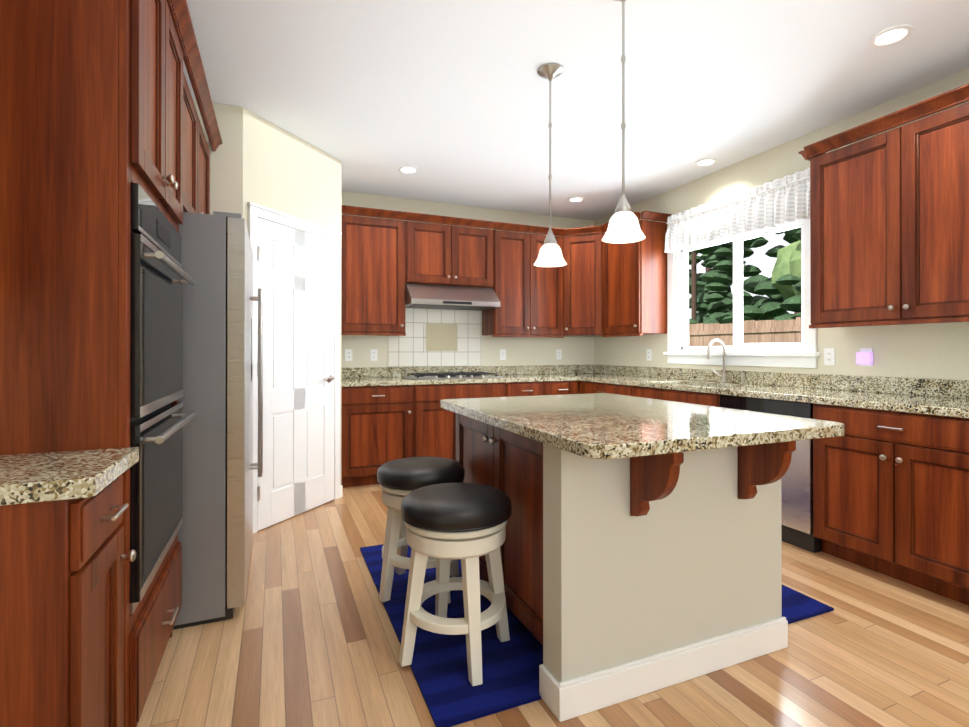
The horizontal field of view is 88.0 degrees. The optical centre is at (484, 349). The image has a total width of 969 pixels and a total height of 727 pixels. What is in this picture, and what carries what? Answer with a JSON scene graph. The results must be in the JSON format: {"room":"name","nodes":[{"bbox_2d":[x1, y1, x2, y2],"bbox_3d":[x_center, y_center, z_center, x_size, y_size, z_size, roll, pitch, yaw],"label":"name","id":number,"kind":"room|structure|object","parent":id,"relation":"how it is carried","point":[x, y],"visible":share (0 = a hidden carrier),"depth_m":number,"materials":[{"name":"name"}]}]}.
{"room":"kitchen","nodes":[
{"label":"kitchen","id":0,"kind":"room"},
{"bbox_2d":[193,99,341,530],"bbox_3d":[-1.829,-0.170,3.808,1.428,2.698,1.463,0,0,-23],"label":"wall","id":1,"kind":"structure","parent":0,"point":[257,159],"depth_m":3.36,"materials":[{"name":"paint"}]},
{"bbox_2d":[183,44,221,213],"bbox_3d":[-1.705,-0.055,2.479,0.634,2.461,1.081,0,0,-23],"label":"upper cabinet","id":2,"kind":"object","parent":1,"relation":"attached to","point":[196,175],"visible":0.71,"depth_m":2.50,"materials":[{"name":"brown wood"}]},
{"bbox_2d":[247,202,341,533],"bbox_3d":[-1.319,0.122,3.584,0.026,2.112,0.900,0,0,22],"label":"door frame","id":3,"kind":"structure","parent":1,"relation":"attached to","point":[256,211],"depth_m":3.49,"materials":[{"name":"white wood"}]},
{"bbox_2d":[257,218,334,530],"bbox_3d":[-1.322,0.159,3.581,0.539,2.022,0.551,0,0,-23],"label":"pantry door","id":4,"kind":"structure","parent":1,"relation":"in","point":[296,275],"depth_m":3.54,"materials":[{"name":"white wood"}]},
{"bbox_2d":[340,485,342,497],"bbox_3d":[-1.326,1.133,3.584,0.012,0.090,0.962,0,0,22],"label":"baseboard","id":5,"kind":"structure","parent":1,"relation":"attached to","point":[341,490],"depth_m":4.01,"materials":[{"name":"white wood"}]},
{"bbox_2d":[341,191,593,367],"bbox_3d":[-0.771,-0.167,5.126,4.800,2.700,0.150,0,0,-23],"label":"wall","id":6,"kind":"structure","parent":0,"point":[540,350],"depth_m":5.41,"materials":[{"name":"paint"}]},
{"bbox_2d":[345,349,351,360],"bbox_3d":[-1.303,0.052,4.816,0.070,0.114,0.008,0,0,-23],"label":"electrical outlet","id":7,"kind":"object","parent":6,"relation":"attached to","point":[348,354],"visible":1,"depth_m":4.81,"materials":[{"name":"white plastic"}]},
{"bbox_2d":[370,349,377,360],"bbox_3d":[-1.081,0.052,4.908,0.070,0.114,0.008,0,0,-23],"label":"electrical outlet","id":8,"kind":"object","parent":6,"relation":"attached to","point":[373,354],"visible":1,"depth_m":4.91,"materials":[{"name":"white plastic"}]},
{"bbox_2d":[341,213,416,335],"bbox_3d":[-1.055,-0.683,4.748,0.711,1.060,0.328,0,0,-23],"label":"upper cabinet","id":9,"kind":"object","parent":6,"relation":"attached to","point":[379,255],"depth_m":4.61,"materials":[{"name":"brown wood"}]},
{"bbox_2d":[388,308,480,366],"bbox_3d":[-0.491,-0.121,5.151,0.996,0.584,0.014,0,0,-23],"label":"backsplash panel","id":10,"kind":"object","parent":6,"relation":"attached to","point":[434,337],"visible":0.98,"depth_m":5.16,"materials":[{"name":"beige tile"}]},
{"bbox_2d":[417,221,460,285],"bbox_3d":[-0.558,-0.922,4.956,0.516,0.580,0.328,0,0,-23],"label":"upper cabinet","id":11,"kind":"object","parent":6,"relation":"attached to","point":[438,245],"depth_m":4.84,"materials":[{"name":"brown wood"}]},
{"bbox_2d":[405,283,499,310],"bbox_3d":[-0.349,-0.522,4.948,0.888,0.216,0.501,0,0,-23],"label":"range hood","id":12,"kind":"object","parent":6,"relation":"attached to","point":[434,296],"visible":0.83,"depth_m":4.79,"materials":[{"name":"silver metal"}]},
{"bbox_2d":[457,225,484,286],"bbox_3d":[-0.206,-0.922,5.103,0.516,0.580,0.328,0,0,-23],"label":"upper cabinet","id":13,"kind":"object","parent":6,"relation":"attached to","point":[472,239],"depth_m":4.97,"materials":[{"name":"brown wood"}]},
{"bbox_2d":[500,349,505,359],"bbox_3d":[0.201,0.054,5.443,0.070,0.114,0.008,0,0,-23],"label":"electrical outlet","id":14,"kind":"object","parent":6,"relation":"attached to","point":[502,354],"visible":1,"depth_m":5.44,"materials":[{"name":"white plastic"}]},
{"bbox_2d":[481,221,560,336],"bbox_3d":[0.410,-0.714,5.333,0.949,1.126,0.376,0,0,-23],"label":"upper cabinet","id":15,"kind":"object","parent":6,"relation":"attached to","point":[529,295],"depth_m":5.18,"materials":[{"name":"brown wood"}]},
{"bbox_2d":[556,349,561,358],"bbox_3d":[0.847,0.055,5.713,0.070,0.114,0.008,0,0,-23],"label":"electrical outlet","id":16,"kind":"object","parent":6,"relation":"attached to","point":[558,353],"visible":1,"depth_m":5.71,"materials":[{"name":"white plastic"}]},
{"bbox_2d":[561,225,600,336],"bbox_3d":[1.103,-0.714,5.455,0.683,1.126,0.684,0,0,-23],"label":"upper cabinet","id":17,"kind":"object","parent":6,"relation":"attached to","point":[596,286],"depth_m":5.30,"materials":[{"name":"brown wood"}]},
{"bbox_2d":[137,484,968,726],"bbox_3d":[0.759,1.222,1.453,4.800,0.100,8.200,0,0,-23],"label":"floor","id":18,"kind":"structure","parent":0,"point":[305,636],"depth_m":1.88,"materials":[{"name":"brown wood"}]},
{"bbox_2d":[0,474,135,726],"bbox_3d":[-1.138,0.736,1.077,0.602,0.869,0.352,0,0,-23],"label":"base cabinet","id":19,"kind":"object","parent":18,"relation":"on","point":[61,613],"visible":0.98,"depth_m":1.01,"materials":[{"name":"brown wood"}]},
{"bbox_2d":[0,447,138,505],"bbox_3d":[-1.138,0.231,1.072,0.598,0.140,0.363,0,0,-23],"label":"countertop","id":20,"kind":"structure","parent":19,"relation":"on","point":[42,477],"depth_m":1.07,"materials":[{"name":"stone"}]},
{"bbox_2d":[0,0,196,726],"bbox_3d":[-1.332,-0.058,1.585,0.634,2.461,0.854,0,0,-23],"label":"tall cabinet","id":21,"kind":"object","parent":18,"relation":"on","point":[91,111],"visible":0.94,"depth_m":1.31,"materials":[{"name":"brown wood"}]},
{"bbox_2d":[130,183,195,613],"bbox_3d":[-1.319,0.135,1.625,0.593,1.195,0.698,0,0,-23],"label":"wall oven","id":22,"kind":"object","parent":21,"relation":"in","point":[159,419],"visible":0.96,"depth_m":1.55,"materials":[{"name":"black metal"}]},
{"bbox_2d":[173,211,262,629],"bbox_3d":[-1.562,0.288,2.484,0.846,1.775,0.915,0,0,-23],"label":"refrigerator","id":23,"kind":"object","parent":18,"relation":"on","point":[215,534],"visible":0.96,"depth_m":2.16,"materials":[{"name":"grey metal"}]},
{"bbox_2d":[341,385,424,487],"bbox_3d":[-0.998,0.747,4.610,0.713,0.868,0.618,0,0,-23],"label":"base cabinet","id":24,"kind":"object","parent":18,"relation":"on","point":[381,426],"depth_m":4.33,"materials":[{"name":"brown wood"}]},
{"bbox_2d":[341,365,576,386],"bbox_3d":[-0.257,0.242,4.910,2.310,0.140,0.638,0,0,-23],"label":"countertop","id":25,"kind":"structure","parent":24,"relation":"on","point":[358,376],"depth_m":4.95,"materials":[{"name":"stone"}]},
{"bbox_2d":[402,372,502,379],"bbox_3d":[-0.314,0.250,4.860,0.860,0.042,0.510,0,0,-23],"label":"cooktop","id":26,"kind":"object","parent":25,"relation":"in","point":[450,375],"visible":1,"depth_m":4.74,"materials":[{"name":"silver metal"}]},
{"bbox_2d":[425,382,516,459],"bbox_3d":[-0.326,0.748,4.891,1.057,0.868,0.618,0,0,-23],"label":"base cabinet","id":27,"kind":"object","parent":18,"relation":"on","point":[440,424],"depth_m":4.56,"materials":[{"name":"brown wood"}]},
{"bbox_2d":[517,381,578,395],"bbox_3d":[0.434,0.749,5.208,0.904,0.868,0.618,0,0,-23],"label":"base cabinet","id":28,"kind":"object","parent":18,"relation":"on","point":[546,387],"depth_m":4.96,"materials":[{"name":"brown wood"}]},
{"bbox_2d":[360,544,833,726],"bbox_3d":[0.419,1.169,2.606,1.860,0.010,1.530,0,0,-23],"label":"rug","id":29,"kind":"object","parent":18,"relation":"on","point":[452,695],"visible":0.21,"depth_m":1.90,"materials":[{"name":"blue fabric"}]},
{"bbox_2d":[377,456,464,603],"bbox_3d":[-0.310,0.855,2.460,0.431,0.616,0.431,0,0,-23],"label":"stool","id":30,"kind":"object","parent":29,"relation":"on","point":[398,480],"visible":0.6,"depth_m":2.33,"materials":[{"name":"black leather"}]},
{"bbox_2d":[399,483,511,685],"bbox_3d":[-0.108,0.853,1.937,0.440,0.616,0.440,0,0,-23],"label":"stool","id":31,"kind":"object","parent":29,"relation":"on","point":[446,523],"visible":1,"depth_m":1.81,"materials":[{"name":"beige paint"}]},
{"bbox_2d":[456,413,755,696],"bbox_3d":[0.472,0.740,2.381,0.938,0.868,1.028,0,0,-23],"label":"kitchen island","id":32,"kind":"object","parent":18,"relation":"on","point":[624,579],"depth_m":1.76,"materials":[{"name":"grey paint"}]},
{"bbox_2d":[440,393,844,458],"bbox_3d":[0.527,0.284,2.228,1.095,0.040,1.435,0,0,-23],"label":"countertop","id":33,"kind":"structure","parent":32,"relation":"on","point":[603,426],"depth_m":1.79,"materials":[{"name":"stone"}]},
{"bbox_2d":[579,381,694,403],"bbox_3d":[1.415,0.748,4.791,0.618,0.868,0.887,0,0,-23],"label":"base cabinet","id":34,"kind":"object","parent":18,"relation":"on","point":[585,387],"depth_m":4.26,"materials":[{"name":"brown wood"}]},
{"bbox_2d":[577,365,968,417],"bbox_3d":[1.936,0.238,3.517,0.637,0.140,4.898,0,0,-23],"label":"countertop","id":35,"kind":"structure","parent":34,"relation":"on","point":[944,397],"depth_m":3.26,"materials":[{"name":"stone"}]},
{"bbox_2d":[707,339,745,383],"bbox_3d":[1.904,0.091,4.033,0.209,0.356,0.314,0,0,-23],"label":"faucet","id":36,"kind":"object","parent":35,"relation":"on","point":[724,377],"visible":1,"depth_m":4.08,"materials":[{"name":"silver metal"}]},
{"bbox_2d":[720,395,821,552],"bbox_3d":[1.998,0.743,3.293,0.637,0.869,0.650,0,0,-23],"label":"dishwasher","id":37,"kind":"object","parent":18,"relation":"on","point":[797,504],"visible":0.12,"depth_m":2.98,"materials":[{"name":"silver metal"}]},
{"bbox_2d":[813,403,968,605],"bbox_3d":[2.337,0.741,2.579,0.618,0.868,0.919,0,0,-23],"label":"base cabinet","id":38,"kind":"object","parent":18,"relation":"on","point":[890,493],"visible":0.94,"depth_m":2.46,"materials":[{"name":"brown wood"}]},
{"bbox_2d":[183,0,968,220],"bbox_3d":[0.759,-1.588,1.462,4.800,0.120,8.200,0,0,-23],"label":"ceiling","id":39,"kind":"structure","parent":0,"point":[449,99],"depth_m":2.84,"materials":[{"name":"paint"}]},
{"bbox_2d":[398,166,417,173],"bbox_3d":[-0.643,-1.513,4.224,0.170,0.010,0.170,0,0,-23],"label":"recessed light","id":40,"kind":"object","parent":39,"relation":"in","point":[408,169],"visible":0.94,"depth_m":4.22,"materials":[{"name":"white"}]},
{"bbox_2d":[534,63,566,266],"bbox_3d":[0.358,-0.993,2.733,0.180,1.058,0.180,0,0,-23],"label":"pendant light","id":41,"kind":"object","parent":39,"relation":"hanging from","point":[550,253],"visible":1,"depth_m":2.71,"materials":[{"name":"white glass"}]},
{"bbox_2d":[567,196,584,201],"bbox_3d":[0.920,-1.510,5.050,0.170,0.010,0.170,0,0,-23],"label":"recessed light","id":42,"kind":"object","parent":39,"relation":"in","point":[575,199],"visible":0.98,"depth_m":5.05,"materials":[{"name":"white"}]},
{"bbox_2d":[602,0,645,242],"bbox_3d":[0.585,-0.995,2.113,0.180,1.058,0.180,0,0,-23],"label":"pendant light","id":43,"kind":"object","parent":39,"relation":"hanging from","point":[623,226],"visible":1,"depth_m":2.11,"materials":[{"name":"white glass"}]},
{"bbox_2d":[694,158,716,166],"bbox_3d":[1.789,-1.513,4.058,0.170,0.010,0.170,0,0,-23],"label":"recessed light","id":44,"kind":"object","parent":39,"relation":"in","point":[706,162],"visible":0.98,"depth_m":4.05,"materials":[{"name":"white"}]},
{"bbox_2d":[869,24,913,46],"bbox_3d":[1.969,-1.518,2.432,0.170,0.010,0.170,0,0,-23],"label":"recessed light","id":45,"kind":"object","parent":39,"relation":"in","point":[891,35],"visible":1,"depth_m":2.43,"materials":[{"name":"white"}]},
{"bbox_2d":[594,68,968,379],"bbox_3d":[2.859,-0.175,2.333,0.150,2.700,7.800,0,0,-23],"label":"wall","id":46,"kind":"structure","parent":0,"point":[934,351],"depth_m":3.36,"materials":[{"name":"paint"}]},
{"bbox_2d":[601,211,668,336],"bbox_3d":[1.451,-0.715,5.022,0.375,1.126,0.644,0,0,-23],"label":"upper cabinet","id":47,"kind":"object","parent":46,"relation":"attached to","point":[634,274],"depth_m":4.78,"materials":[{"name":"brown wood"}]},
{"bbox_2d":[647,349,651,360],"bbox_3d":[1.649,0.053,5.024,0.008,0.114,0.070,0,0,-23],"label":"electrical outlet","id":48,"kind":"object","parent":46,"relation":"attached to","point":[649,354],"visible":1,"depth_m":5.02,"materials":[{"name":"white plastic"}]},
{"bbox_2d":[664,168,809,252],"bbox_3d":[2.008,-1.080,4.045,0.100,0.340,1.474,0,0,-23],"label":"window valance","id":49,"kind":"object","parent":46,"relation":"attached to","point":[784,200],"visible":0.92,"depth_m":3.95,"materials":[{"name":"white fabric"}]},
{"bbox_2d":[663,219,819,367],"bbox_3d":[2.075,-0.462,4.147,0.198,1.185,1.460,0,0,-23],"label":"window","id":50,"kind":"structure","parent":46,"relation":"in","point":[682,300],"depth_m":4.13,"materials":[{"name":"white wood"}]},
{"bbox_2d":[824,348,834,364],"bbox_3d":[2.330,0.048,3.391,0.008,0.114,0.070,0,0,-23],"label":"electrical outlet","id":51,"kind":"object","parent":46,"relation":"attached to","point":[829,356],"visible":1,"depth_m":3.39,"materials":[{"name":"white plastic"}]},
{"bbox_2d":[856,348,872,365],"bbox_3d":[2.405,0.047,3.172,0.038,0.114,0.080,0,0,-23],"label":"electrical outlet","id":52,"kind":"object","parent":46,"relation":"attached to","point":[864,356],"visible":1,"depth_m":3.16,"materials":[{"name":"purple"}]},
{"bbox_2d":[806,95,968,326],"bbox_3d":[2.424,-0.689,2.751,0.328,1.060,1.098,0,0,-23],"label":"upper cabinet","id":53,"kind":"object","parent":46,"relation":"attached to","point":[889,227],"depth_m":2.75,"materials":[{"name":"brown wood"}]},
{"label":"outside","id":54,"kind":"structure","parent":0,"visible":0},
{"bbox_3d":[18.378,1.756,12.812,36.270,0.100,50.000,0,0,-23],"label":"lawn","id":55,"kind":"structure","parent":54,"visible":0},
{"bbox_2d":[689,244,732,323],"bbox_3d":[9.069,-4.838,21.483,3.334,13.140,3.970,0,0,-23],"label":"tree","id":56,"kind":"object","parent":55,"relation":"on","point":[715,308],"visible":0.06,"depth_m":21.37,"materials":[{"name":"green plant"}]},
{"bbox_2d":[689,241,745,310],"bbox_3d":[12.520,-6.299,27.695,4.667,16.099,4.795,0,0,-23],"label":"tree","id":57,"kind":"object","parent":55,"relation":"on","point":[700,282],"depth_m":27.35,"materials":[{"name":"green plant"}]},
{"bbox_2d":[697,237,767,320],"bbox_3d":[11.988,-5.777,23.720,4.047,15.030,3.656,0,0,-23],"label":"tree","id":58,"kind":"object","parent":55,"relation":"on","point":[757,299],"visible":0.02,"depth_m":23.17,"materials":[{"name":"green plant"}]},
{"bbox_2d":[699,236,786,323],"bbox_3d":[9.004,-4.285,17.493,3.161,12.010,3.562,0,0,-23],"label":"tree","id":59,"kind":"object","parent":55,"relation":"on","point":[720,260],"visible":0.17,"depth_m":17.34,"materials":[{"name":"green plant"}]},
{"bbox_2d":[689,317,800,345],"bbox_3d":[6.493,0.533,8.399,0.070,2.320,27.000,0,0,-23],"label":"fence","id":60,"kind":"object","parent":55,"relation":"on","point":[765,331],"visible":0.08,"depth_m":10.52,"materials":[{"name":"brown wood"}]},
{"bbox_2d":[744,227,800,319],"bbox_3d":[11.845,-5.245,18.484,3.499,13.935,3.598,0,0,-23],"label":"tree","id":61,"kind":"object","parent":55,"relation":"on","point":[749,287],"visible":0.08,"depth_m":19.11,"materials":[{"name":"green plant"}]},
{"bbox_2d":[772,240,800,297],"bbox_3d":[10.835,-1.253,15.714,3.427,5.935,3.090,0,0,-23],"label":"tree","id":62,"kind":"object","parent":55,"relation":"on","point":[788,260],"visible":0.04,"depth_m":15.82,"materials":[{"name":"green plant"}]},
{"bbox_2d":[773,230,800,320],"bbox_3d":[9.536,-3.300,14.088,3.380,10.019,2.879,0,0,-23],"label":"tree","id":63,"kind":"object","parent":55,"relation":"on","point":[792,304],"visible":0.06,"depth_m":14.06,"materials":[{"name":"green plant"}]}
]}

